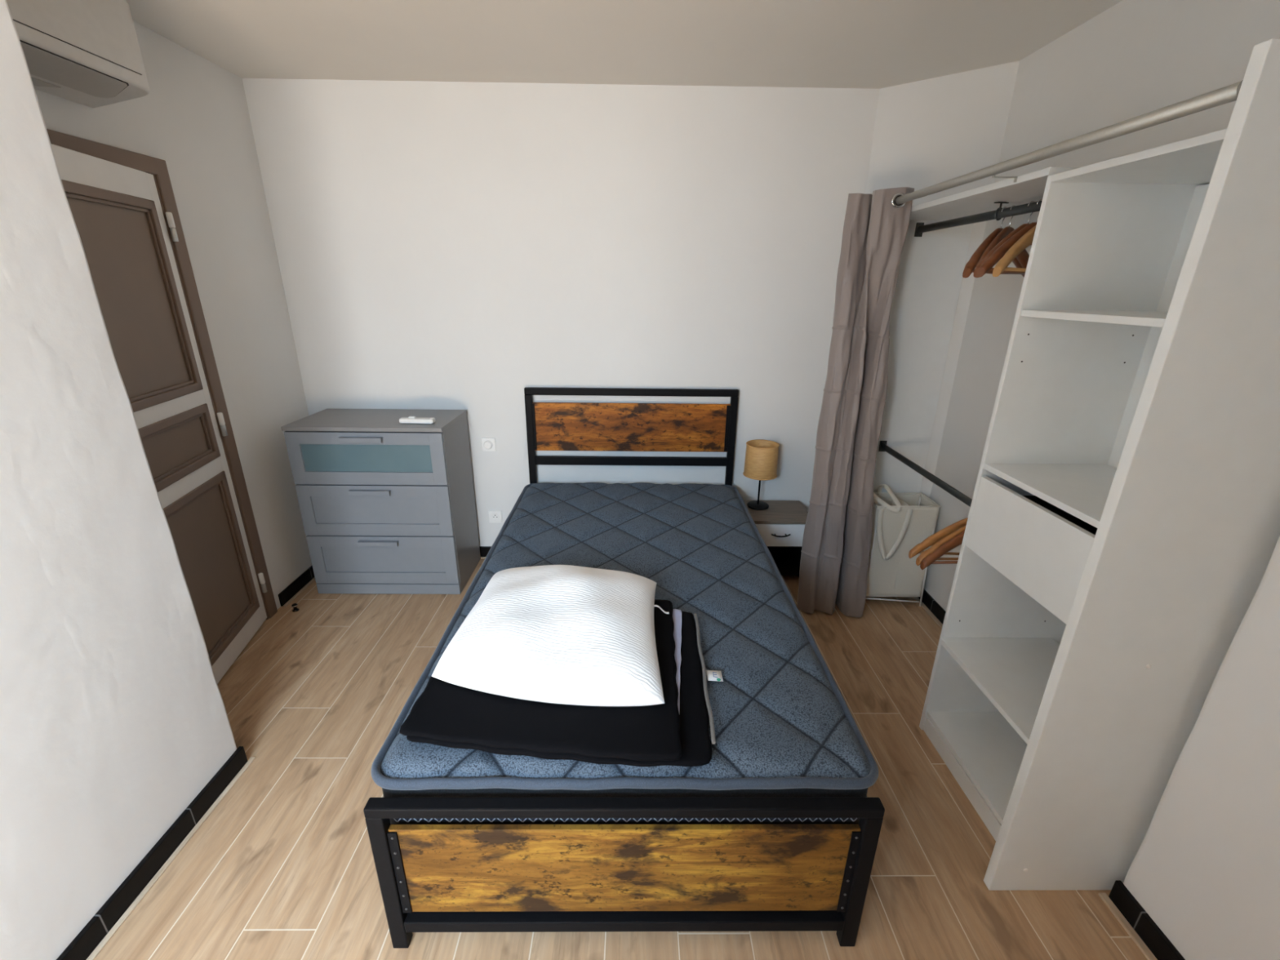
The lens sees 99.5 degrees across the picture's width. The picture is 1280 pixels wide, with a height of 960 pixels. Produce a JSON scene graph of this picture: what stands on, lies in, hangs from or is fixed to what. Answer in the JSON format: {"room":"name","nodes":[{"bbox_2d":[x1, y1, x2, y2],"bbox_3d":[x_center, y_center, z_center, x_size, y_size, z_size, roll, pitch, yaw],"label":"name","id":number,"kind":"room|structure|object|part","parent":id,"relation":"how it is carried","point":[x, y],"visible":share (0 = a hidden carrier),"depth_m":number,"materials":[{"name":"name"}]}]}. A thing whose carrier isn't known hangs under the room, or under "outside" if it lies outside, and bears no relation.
{"room":"bedroom","nodes":[
{"label":"bedroom","id":0,"kind":"room"},
{"bbox_2d":[0,0,236,959],"bbox_3d":[-1.673,0.291,0.195,0.564,2.528,2.803,0,20,-1],"label":"wall","id":1,"kind":"structure","parent":0,"point":[113,717],"depth_m":1.34,"materials":[{"name":"white paint"}]},
{"bbox_2d":[56,746,247,959],"bbox_3d":[-1.403,1.365,0.849,0.016,0.072,2.305,0,20,-1],"label":"baseboard","id":2,"kind":"structure","parent":1,"relation":"attached to","point":[87,940],"depth_m":1.55,"materials":[{"name":"black tile"}]},
{"bbox_2d":[86,756,255,959],"bbox_3d":[-1.386,1.394,0.867,0.016,0.006,2.320,0,20,-1],"label":"trim","id":3,"kind":"structure","parent":1,"relation":"attached to","point":[175,854],"depth_m":1.59,"materials":[{"name":"brown wood"}]},
{"bbox_2d":[35,20,311,622],"bbox_3d":[-1.940,-0.444,2.241,0.100,2.528,1.595,0,20,-1],"label":"wall","id":4,"kind":"structure","parent":0,"point":[194,117],"depth_m":2.51,"materials":[{"name":"white paint"}]},
{"bbox_2d":[6,0,149,108],"bbox_3d":[-1.758,-1.277,1.422,0.229,0.298,0.852,0,20,-1],"label":"air conditioner","id":5,"kind":"object","parent":4,"relation":"attached to","point":[85,52],"visible":0.98,"depth_m":1.64,"materials":[{"name":"white plastic"}]},
{"bbox_2d":[31,76,61,88],"bbox_3d":[-1.829,-1.137,1.449,0.038,0.012,0.530,0,20,-1],"label":"grille","id":6,"kind":"object","parent":5,"relation":"attached to","point":[38,82],"depth_m":1.66,"materials":[{"name":"white plastic"}]},
{"bbox_2d":[46,128,277,684],"bbox_3d":[-1.822,-0.132,2.056,0.176,2.068,0.912,0,20,-2],"label":"door","id":7,"kind":"structure","parent":4,"relation":"in","point":[122,204],"depth_m":2.14,"materials":[{"name":"beige paint"}]},
{"bbox_3d":[-1.820,-0.616,1.885,0.016,0.733,0.683,-4,20,-12],"label":"panel","id":8,"kind":"part","parent":7,"relation":"part of","materials":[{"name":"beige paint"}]},
{"bbox_3d":[-1.804,-0.617,1.888,0.018,0.725,0.675,-4,20,-12],"label":"moulding","id":9,"kind":"part","parent":7,"relation":"part of","materials":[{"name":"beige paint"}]},
{"bbox_3d":[-1.826,-0.106,2.067,0.016,0.247,0.683,-4,20,-12],"label":"panel","id":10,"kind":"part","parent":7,"relation":"part of","materials":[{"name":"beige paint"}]},
{"bbox_3d":[-1.810,-0.107,2.071,0.018,0.239,0.675,-4,20,-12],"label":"moulding","id":11,"kind":"part","parent":7,"relation":"part of","materials":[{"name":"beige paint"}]},
{"bbox_3d":[-1.832,0.405,2.250,0.016,0.718,0.683,-4,20,-12],"label":"panel","id":12,"kind":"part","parent":7,"relation":"part of","materials":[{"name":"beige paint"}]},
{"bbox_3d":[-1.815,0.404,2.254,0.018,0.710,0.675,-4,20,-12],"label":"moulding","id":13,"kind":"part","parent":7,"relation":"part of","materials":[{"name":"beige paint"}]},
{"bbox_2d":[278,565,315,606],"bbox_3d":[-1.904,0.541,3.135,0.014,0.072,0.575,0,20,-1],"label":"baseboard","id":14,"kind":"structure","parent":4,"relation":"attached to","point":[304,579],"depth_m":2.99,"materials":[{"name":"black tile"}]},
{"bbox_2d":[242,78,879,546],"bbox_3d":[-0.388,-0.718,3.058,3.292,2.528,0.100,0,20,-1],"label":"wall","id":15,"kind":"structure","parent":0,"point":[468,246],"depth_m":2.83,"materials":[{"name":"white paint"}]},
{"bbox_2d":[479,546,491,556],"bbox_3d":[-0.392,0.457,3.421,3.014,0.072,0.014,0,20,-1],"label":"baseboard","id":16,"kind":"structure","parent":15,"relation":"attached to","point":[484,550],"depth_m":3.40,"materials":[{"name":"black tile"}]},
{"bbox_2d":[481,438,496,451],"bbox_3d":[-0.886,-0.205,3.171,0.080,0.080,0.023,0,20,-1],"label":"dimmer switch","id":17,"kind":"object","parent":15,"relation":"attached to","point":[488,444],"visible":1,"depth_m":3.17,"materials":[{"name":"white plastic"}]},
{"bbox_2d":[488,511,502,522],"bbox_3d":[-0.889,0.226,3.332,0.080,0.080,0.010,0,20,-1],"label":"power socket","id":18,"kind":"object","parent":15,"relation":"attached to","point":[494,516],"visible":1,"depth_m":3.33,"materials":[{"name":"white plastic"}]},
{"bbox_2d":[93,558,1147,959],"bbox_3d":[-0.128,1.218,1.497,4.000,0.060,4.600,0,20,-1],"label":"floor","id":19,"kind":"structure","parent":0,"point":[283,867],"depth_m":1.67,"materials":[{"name":"brown wood"}]},
{"bbox_2d":[291,603,299,612],"bbox_3d":[-1.806,0.667,2.838,0.032,0.037,0.032,0,20,-1],"label":"door stop","id":20,"kind":"object","parent":19,"relation":"on","point":[294,606],"visible":1,"depth_m":2.83,"materials":[{"name":"black rubber"}]},
{"bbox_2d":[280,408,480,594],"bbox_3d":[-1.383,0.120,3.025,0.789,0.950,0.449,0,20,-1],"label":"dresser","id":21,"kind":"object","parent":19,"relation":"on","point":[387,505],"visible":1,"depth_m":2.85,"materials":[{"name":"grey paint"}]},
{"bbox_3d":[-1.383,-0.199,2.686,0.208,0.025,0.026,0,20,-1],"label":"handle","id":22,"kind":"part","parent":21,"relation":"part of","materials":[{"name":"grey paint"}]},
{"bbox_3d":[-1.378,-0.108,2.742,0.779,0.275,0.018,0,20,-1],"label":"drawer","id":23,"kind":"part","parent":21,"relation":"part of","materials":[{"name":"grey paint"}]},
{"bbox_3d":[-1.378,-0.112,2.744,0.653,0.152,0.005,0,20,-1],"label":"glass panel","id":24,"kind":"part","parent":21,"relation":"part of","materials":[{"name":"glass"}]},
{"bbox_3d":[-1.386,0.066,2.780,0.208,0.025,0.026,0,20,-1],"label":"handle","id":25,"kind":"part","parent":21,"relation":"part of","materials":[{"name":"grey paint"}]},
{"bbox_3d":[-1.381,0.160,2.838,0.779,0.282,0.018,0,20,-1],"label":"drawer","id":26,"kind":"part","parent":21,"relation":"part of","materials":[{"name":"grey paint"}]},
{"bbox_3d":[-1.381,0.156,2.840,0.653,0.160,0.005,0,20,-1],"label":"inset panel","id":27,"kind":"part","parent":21,"relation":"part of","materials":[{"name":"grey paint"}]},
{"bbox_3d":[-1.389,0.337,2.878,0.208,0.025,0.026,0,20,-1],"label":"handle","id":28,"kind":"part","parent":21,"relation":"part of","materials":[{"name":"grey paint"}]},
{"bbox_3d":[-1.384,0.432,2.935,0.779,0.284,0.018,0,20,-1],"label":"drawer","id":29,"kind":"part","parent":21,"relation":"part of","materials":[{"name":"grey paint"}]},
{"bbox_3d":[-1.384,0.428,2.938,0.653,0.160,0.005,0,20,-1],"label":"inset panel","id":30,"kind":"part","parent":21,"relation":"part of","materials":[{"name":"grey paint"}]},
{"bbox_2d":[399,416,435,423],"bbox_3d":[-1.138,-0.306,2.765,0.178,0.030,0.054,0,20,-1],"label":"remote control","id":31,"kind":"object","parent":21,"relation":"on","point":[411,420],"visible":1,"depth_m":2.75,"materials":[{"name":"white plastic"}]},
{"bbox_3d":[-1.001,0.124,3.055,0.018,0.927,0.403,0,20,-1],"label":"panel","id":32,"kind":"part","parent":21,"relation":"part of","materials":[{"name":"grey paint"}]},
{"bbox_2d":[363,386,884,948],"bbox_3d":[-0.043,0.350,2.234,1.203,1.080,2.136,0,20,-1],"label":"frame","id":33,"kind":"object","parent":19,"relation":"on","point":[432,877],"visible":0.68,"depth_m":1.34,"materials":[{"name":"brown wood"}]},
{"bbox_3d":[-0.617,0.992,1.341,0.040,0.461,0.032,0,20,-1],"label":"footboard post","id":34,"kind":"part","parent":33,"relation":"part of","materials":[{"name":"black metal"}]},
{"bbox_3d":[-0.634,0.009,3.225,0.040,1.041,0.030,0,20,-1],"label":"headboard post","id":35,"kind":"part","parent":33,"relation":"part of","materials":[{"name":"black metal"}]},
{"bbox_3d":[-0.033,0.766,1.267,1.203,0.030,0.034,0,20,-1],"label":"footboard rail","id":36,"kind":"part","parent":33,"relation":"part of","materials":[{"name":"black metal"}]},
{"bbox_2d":[370,482,878,824],"bbox_3d":[-0.043,0.464,2.275,1.244,0.262,2.054,0,20,-1],"label":"mattress","id":37,"kind":"object","parent":33,"relation":"on","point":[784,726],"visible":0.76,"depth_m":1.61,"materials":[{"name":"blue fabric"}]},
{"bbox_2d":[399,599,723,766],"bbox_3d":[-0.177,0.541,1.585,0.832,0.049,0.696,0,20,-1],"label":"blanket","id":38,"kind":"object","parent":37,"relation":"on","point":[675,731],"visible":0.53,"depth_m":1.36,"materials":[{"name":"black fabric"}]},
{"bbox_2d":[431,564,669,706],"bbox_3d":[-0.232,0.405,1.667,0.643,0.148,0.645,2,20,3],"label":"pillow","id":39,"kind":"object","parent":38,"relation":"on","point":[563,634],"visible":1,"depth_m":1.48,"materials":[{"name":"white fabric"}]},
{"bbox_3d":[-0.037,1.137,1.399,1.123,0.037,0.032,0,20,-1],"label":"footboard rail","id":40,"kind":"part","parent":33,"relation":"part of","materials":[{"name":"black metal"}]},
{"bbox_3d":[-0.035,0.962,1.340,1.121,0.287,0.015,0,20,-1],"label":"footboard panel","id":41,"kind":"part","parent":33,"relation":"part of","materials":[{"name":"brown wood"}]},
{"bbox_3d":[-0.051,-0.112,3.187,1.123,0.049,0.030,0,20,-1],"label":"headboard rail","id":42,"kind":"part","parent":33,"relation":"part of","materials":[{"name":"black metal"}]},
{"bbox_3d":[-0.047,-0.495,3.050,1.203,0.040,0.030,0,20,-1],"label":"headboard rail","id":43,"kind":"part","parent":33,"relation":"part of","materials":[{"name":"black metal"}]},
{"bbox_3d":[-0.049,-0.302,3.117,1.121,0.282,0.014,0,20,-1],"label":"headboard panel","id":44,"kind":"part","parent":33,"relation":"part of","materials":[{"name":"brown wood"}]},
{"bbox_3d":[0.529,0.017,3.240,0.040,1.041,0.030,0,20,-1],"label":"headboard post","id":45,"kind":"part","parent":33,"relation":"part of","materials":[{"name":"black metal"}]},
{"bbox_3d":[0.546,1.000,1.356,0.040,0.461,0.032,0,20,-1],"label":"footboard post","id":46,"kind":"part","parent":33,"relation":"part of","materials":[{"name":"black metal"}]},
{"bbox_2d":[743,500,808,577],"bbox_3d":[0.779,0.370,3.201,0.373,0.408,0.328,0,20,-1],"label":"nightstand","id":47,"kind":"object","parent":19,"relation":"on","point":[781,526],"visible":0.66,"depth_m":3.09,"materials":[{"name":"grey wood"}]},
{"bbox_2d":[742,439,779,510],"bbox_3d":[0.692,-0.025,3.126,0.193,0.383,0.193,0,20,-1],"label":"table lamp","id":48,"kind":"object","parent":47,"relation":"on","point":[761,461],"visible":1,"depth_m":3.04,"materials":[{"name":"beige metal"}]},
{"bbox_3d":[0.694,0.020,3.142,0.013,0.261,0.011,0,20,-1],"label":"stem","id":49,"kind":"part","parent":48,"relation":"part of","materials":[{"name":"black metal"}]},
{"bbox_3d":[0.693,-0.116,3.094,0.186,0.184,0.186,0,20,-1],"label":"lamp shade","id":50,"kind":"part","parent":48,"relation":"part of","materials":[{"name":"fabric"}]},
{"bbox_3d":[0.777,0.298,3.344,0.333,0.327,0.007,0,20,-1],"label":"panel","id":51,"kind":"part","parent":47,"relation":"part of","materials":[{"name":"black wood"}]},
{"bbox_3d":[0.781,0.308,3.042,0.359,0.136,0.016,0,20,-1],"label":"drawer","id":52,"kind":"part","parent":47,"relation":"part of","materials":[{"name":"white wood"}]},
{"bbox_3d":[0.784,0.307,3.019,0.110,0.015,0.029,0,20,-1],"label":"handle","id":53,"kind":"part","parent":47,"relation":"part of","materials":[{"name":"black metal"}]},
{"bbox_2d":[769,551,799,575],"bbox_3d":[0.776,0.502,3.268,0.333,0.015,0.271,0,20,-1],"label":"shelf","id":54,"kind":"object","parent":47,"relation":"attached to","point":[786,562],"depth_m":3.25,"materials":[{"name":"black wood"}]},
{"bbox_3d":[0.952,0.373,3.229,0.015,0.387,0.280,0,20,-1],"label":"panel","id":55,"kind":"part","parent":47,"relation":"part of","materials":[{"name":"black wood"}]},
{"bbox_2d":[865,484,940,606],"bbox_3d":[1.352,0.351,2.920,0.358,0.647,0.225,0,20,-1],"label":"laundry basket","id":56,"kind":"object","parent":19,"relation":"on","point":[901,521],"visible":0.77,"depth_m":2.84,"materials":[{"name":"beige fabric"}]},
{"bbox_3d":[1.259,0.089,2.828,0.129,0.093,0.221,-3,20,-10],"label":"handle","id":57,"kind":"part","parent":56,"relation":"part of","materials":[{"name":"fabric"}]},
{"bbox_3d":[1.297,0.281,2.788,0.173,0.284,0.024,0,20,-1],"label":"handle","id":58,"kind":"part","parent":56,"relation":"part of","materials":[{"name":"fabric"}]},
{"bbox_2d":[873,220,973,493],"bbox_3d":[1.322,-0.307,2.826,0.412,1.941,0.018,0,20,-1],"label":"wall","id":59,"kind":"structure","parent":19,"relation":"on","point":[932,264],"depth_m":2.68,"materials":[{"name":"white paint"}]},
{"bbox_2d":[910,167,1079,220],"bbox_3d":[1.349,-1.026,1.992,0.466,0.020,1.067,0,20,-1],"label":"shelf","id":60,"kind":"object","parent":59,"relation":"attached to","point":[1028,187],"visible":0.31,"depth_m":1.89,"materials":[{"name":"white laminate"}]},
{"bbox_2d":[914,200,1042,236],"bbox_3d":[1.297,-0.983,2.006,0.050,0.069,1.066,0,20,-1],"label":"rail","id":61,"kind":"object","parent":60,"relation":"attached to","point":[997,215],"visible":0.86,"depth_m":2.04,"materials":[{"name":"black metal"}]},
{"bbox_2d":[914,222,924,236],"bbox_3d":[1.292,-1.158,2.507,0.036,0.060,0.005,0,20,-1],"label":"socket","id":62,"kind":"object","parent":61,"relation":"attached to","point":[917,233],"depth_m":2.50,"materials":[{"name":"black metal"}]},
{"bbox_2d":[962,206,1024,278],"bbox_3d":[1.305,-0.852,1.951,0.436,0.241,0.052,-11,23,-30],"label":"clothes hanger","id":63,"kind":"object","parent":61,"relation":"hanging from","point":[970,267],"visible":0.49,"depth_m":1.90,"materials":[{"name":"brown wood"}]},
{"bbox_2d":[975,204,1029,277],"bbox_3d":[1.306,-0.836,1.908,0.436,0.241,0.052,-12,24,-32],"label":"clothes hanger","id":64,"kind":"object","parent":61,"relation":"hanging from","point":[1023,257],"visible":0.36,"depth_m":1.89,"materials":[{"name":"brown wood"}]},
{"bbox_2d":[973,200,1034,277],"bbox_3d":[1.303,-0.803,1.816,0.436,0.241,0.052,-6,21,-19],"label":"clothes hanger","id":65,"kind":"object","parent":61,"relation":"hanging from","point":[1014,232],"visible":0.31,"depth_m":1.79,"materials":[{"name":"brown wood"}]},
{"bbox_2d":[977,199,1042,277],"bbox_3d":[1.303,-0.788,1.774,0.436,0.241,0.052,-5,20,-15],"label":"clothes hanger","id":66,"kind":"object","parent":61,"relation":"hanging from","point":[994,258],"visible":0.37,"depth_m":1.75,"materials":[{"name":"brown wood"}]},
{"bbox_2d":[992,225,1035,276],"bbox_3d":[1.305,-0.773,1.732,0.436,0.241,0.052,-7,21,-20],"label":"clothes hanger","id":67,"kind":"object","parent":61,"relation":"hanging from","point":[1026,240],"visible":0.36,"depth_m":1.69,"materials":[{"name":"brown wood"}]},
{"bbox_2d":[895,80,1242,204],"bbox_3d":[1.073,-0.933,1.657,0.098,0.056,1.556,0,20,-1],"label":"curtain rod","id":68,"kind":"object","parent":60,"relation":"attached to","point":[1228,94],"visible":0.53,"depth_m":1.23,"materials":[{"name":"metal"}]},
{"bbox_2d":[796,186,914,617],"bbox_3d":[1.024,-0.270,2.616,0.346,2.000,0.250,4,20,8],"label":"curtain","id":69,"kind":"object","parent":68,"relation":"hanging from","point":[837,539],"visible":1,"depth_m":2.51,"materials":[{"name":"grey fabric"}]},
{"bbox_2d":[1236,80,1242,96],"bbox_3d":[1.055,-0.678,0.933,0.048,0.048,0.020,0,20,-1],"label":"socket","id":70,"kind":"object","parent":68,"relation":"attached to","point":[1238,85],"depth_m":0.94,"materials":[{"name":"metal"}]},
{"bbox_2d":[919,128,1226,840],"bbox_3d":[1.333,0.168,1.541,0.463,1.920,0.585,0,20,-1],"label":"shelving unit","id":71,"kind":"object","parent":19,"relation":"on","point":[1111,242],"visible":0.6,"depth_m":1.64,"materials":[{"name":"white laminate"}]},
{"bbox_2d":[878,440,972,506],"bbox_3d":[1.285,0.000,2.358,0.036,0.060,1.066,0,20,-1],"label":"rail","id":72,"kind":"object","parent":71,"relation":"attached to","point":[961,496],"visible":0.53,"depth_m":2.41,"materials":[{"name":"black metal"}]},
{"bbox_2d":[878,440,887,451],"bbox_3d":[1.280,-0.179,2.858,0.036,0.060,0.005,0,20,-1],"label":"socket","id":73,"kind":"object","parent":72,"relation":"attached to","point":[882,442],"depth_m":2.85,"materials":[{"name":"black metal"}]},
{"bbox_2d":[908,503,971,558],"bbox_3d":[1.285,0.200,2.098,0.436,0.241,0.052,2,20,5],"label":"clothes hanger","id":74,"kind":"object","parent":72,"relation":"hanging from","point":[931,540],"visible":0.35,"depth_m":2.12,"materials":[{"name":"brown wood"}]},
{"bbox_2d":[915,524,966,565],"bbox_3d":[1.287,0.214,2.060,0.436,0.241,0.052,1,20,0],"label":"clothes hanger","id":75,"kind":"object","parent":72,"relation":"hanging from","point":[940,542],"visible":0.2,"depth_m":2.07,"materials":[{"name":"brown wood"}]},
{"bbox_3d":[1.306,0.993,1.836,0.393,0.018,0.548,0,20,-1],"label":"shelf","id":76,"kind":"part","parent":71,"relation":"part of","materials":[{"name":"white plastic"}]},
{"bbox_3d":[1.301,0.675,1.722,0.411,0.018,0.548,0,20,-1],"label":"shelf","id":77,"kind":"part","parent":71,"relation":"part of","materials":[{"name":"white plastic"}]},
{"bbox_3d":[1.121,0.197,1.549,0.018,0.249,0.544,0,20,-1],"label":"drawer","id":78,"kind":"part","parent":71,"relation":"part of","materials":[{"name":"white plastic"}]},
{"bbox_3d":[1.314,0.048,1.498,0.399,0.018,0.548,0,20,-1],"label":"shelf","id":79,"kind":"part","parent":71,"relation":"part of","materials":[{"name":"white plastic"}]},
{"bbox_3d":[1.321,-0.397,1.339,0.395,0.018,0.548,0,20,-1],"label":"shelf","id":80,"kind":"part","parent":71,"relation":"part of","materials":[{"name":"white plastic"}]},
{"bbox_3d":[1.523,-0.192,1.414,0.005,1.107,0.572,0,20,-1],"label":"panel","id":81,"kind":"part","parent":71,"relation":"part of","materials":[{"name":"white plastic"}]},
{"bbox_2d":[983,38,1279,890],"bbox_3d":[1.293,0.229,1.233,0.560,2.012,0.030,0,20,-1],"label":"end panel","id":82,"kind":"object","parent":19,"relation":"on","point":[1188,533],"visible":0.92,"depth_m":1.19,"materials":[{"name":"white laminate"}]},
{"bbox_2d":[125,0,1122,88],"bbox_3d":[-0.099,-1.237,0.618,4.000,0.100,4.600,0,20,-1],"label":"ceiling","id":83,"kind":"structure","parent":0,"point":[873,44],"depth_m":2.10,"materials":[{"name":"white paint"}]},
{"bbox_2d":[865,60,1019,498],"bbox_3d":[1.411,-0.632,2.878,0.155,2.528,0.648,-18,27,-42],"label":"wall","id":84,"kind":"structure","parent":0,"point":[931,131],"depth_m":2.53,"materials":[{"name":"white paint"}]},
{"bbox_2d":[920,530,964,569],"bbox_3d":[1.288,0.222,2.038,0.436,0.241,0.052,0,20,-2],"label":"clothes hanger","id":85,"kind":"object","parent":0,"point":[957,540],"visible":0.23,"depth_m":2.04,"materials":[{"name":"brown wood"}]},
{"bbox_2d":[924,0,1279,611],"bbox_3d":[1.633,-0.279,1.896,0.100,2.528,1.697,0,20,-1],"label":"wall","id":86,"kind":"structure","parent":0,"point":[1134,58],"depth_m":1.93,"materials":[{"name":"white paint"}]},
{"bbox_2d":[914,589,946,628],"bbox_3d":[1.561,0.765,2.622,0.014,0.072,1.012,0,20,-1],"label":"baseboard","id":87,"kind":"structure","parent":86,"relation":"attached to","point":[930,602],"depth_m":2.87,"materials":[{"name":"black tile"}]},
{"bbox_2d":[1123,535,1279,959],"bbox_3d":[1.557,0.393,0.017,0.380,2.528,2.338,0,20,-1],"label":"wall","id":88,"kind":"structure","parent":0,"point":[1205,868],"depth_m":1.24,"materials":[{"name":"white paint"}]},
{"bbox_2d":[1097,893,1157,959],"bbox_3d":[1.327,1.492,0.679,0.021,0.008,1.847,0,20,-1],"label":"trim","id":89,"kind":"structure","parent":88,"relation":"attached to","point":[1117,914],"depth_m":1.46,"materials":[{"name":"brown wood"}]},
{"bbox_2d":[1108,880,1185,959],"bbox_3d":[1.347,1.463,0.665,0.016,0.072,1.839,0,20,-1],"label":"baseboard","id":90,"kind":"structure","parent":88,"relation":"attached to","point":[1153,936],"depth_m":1.44,"materials":[{"name":"black tile"}]}
]}

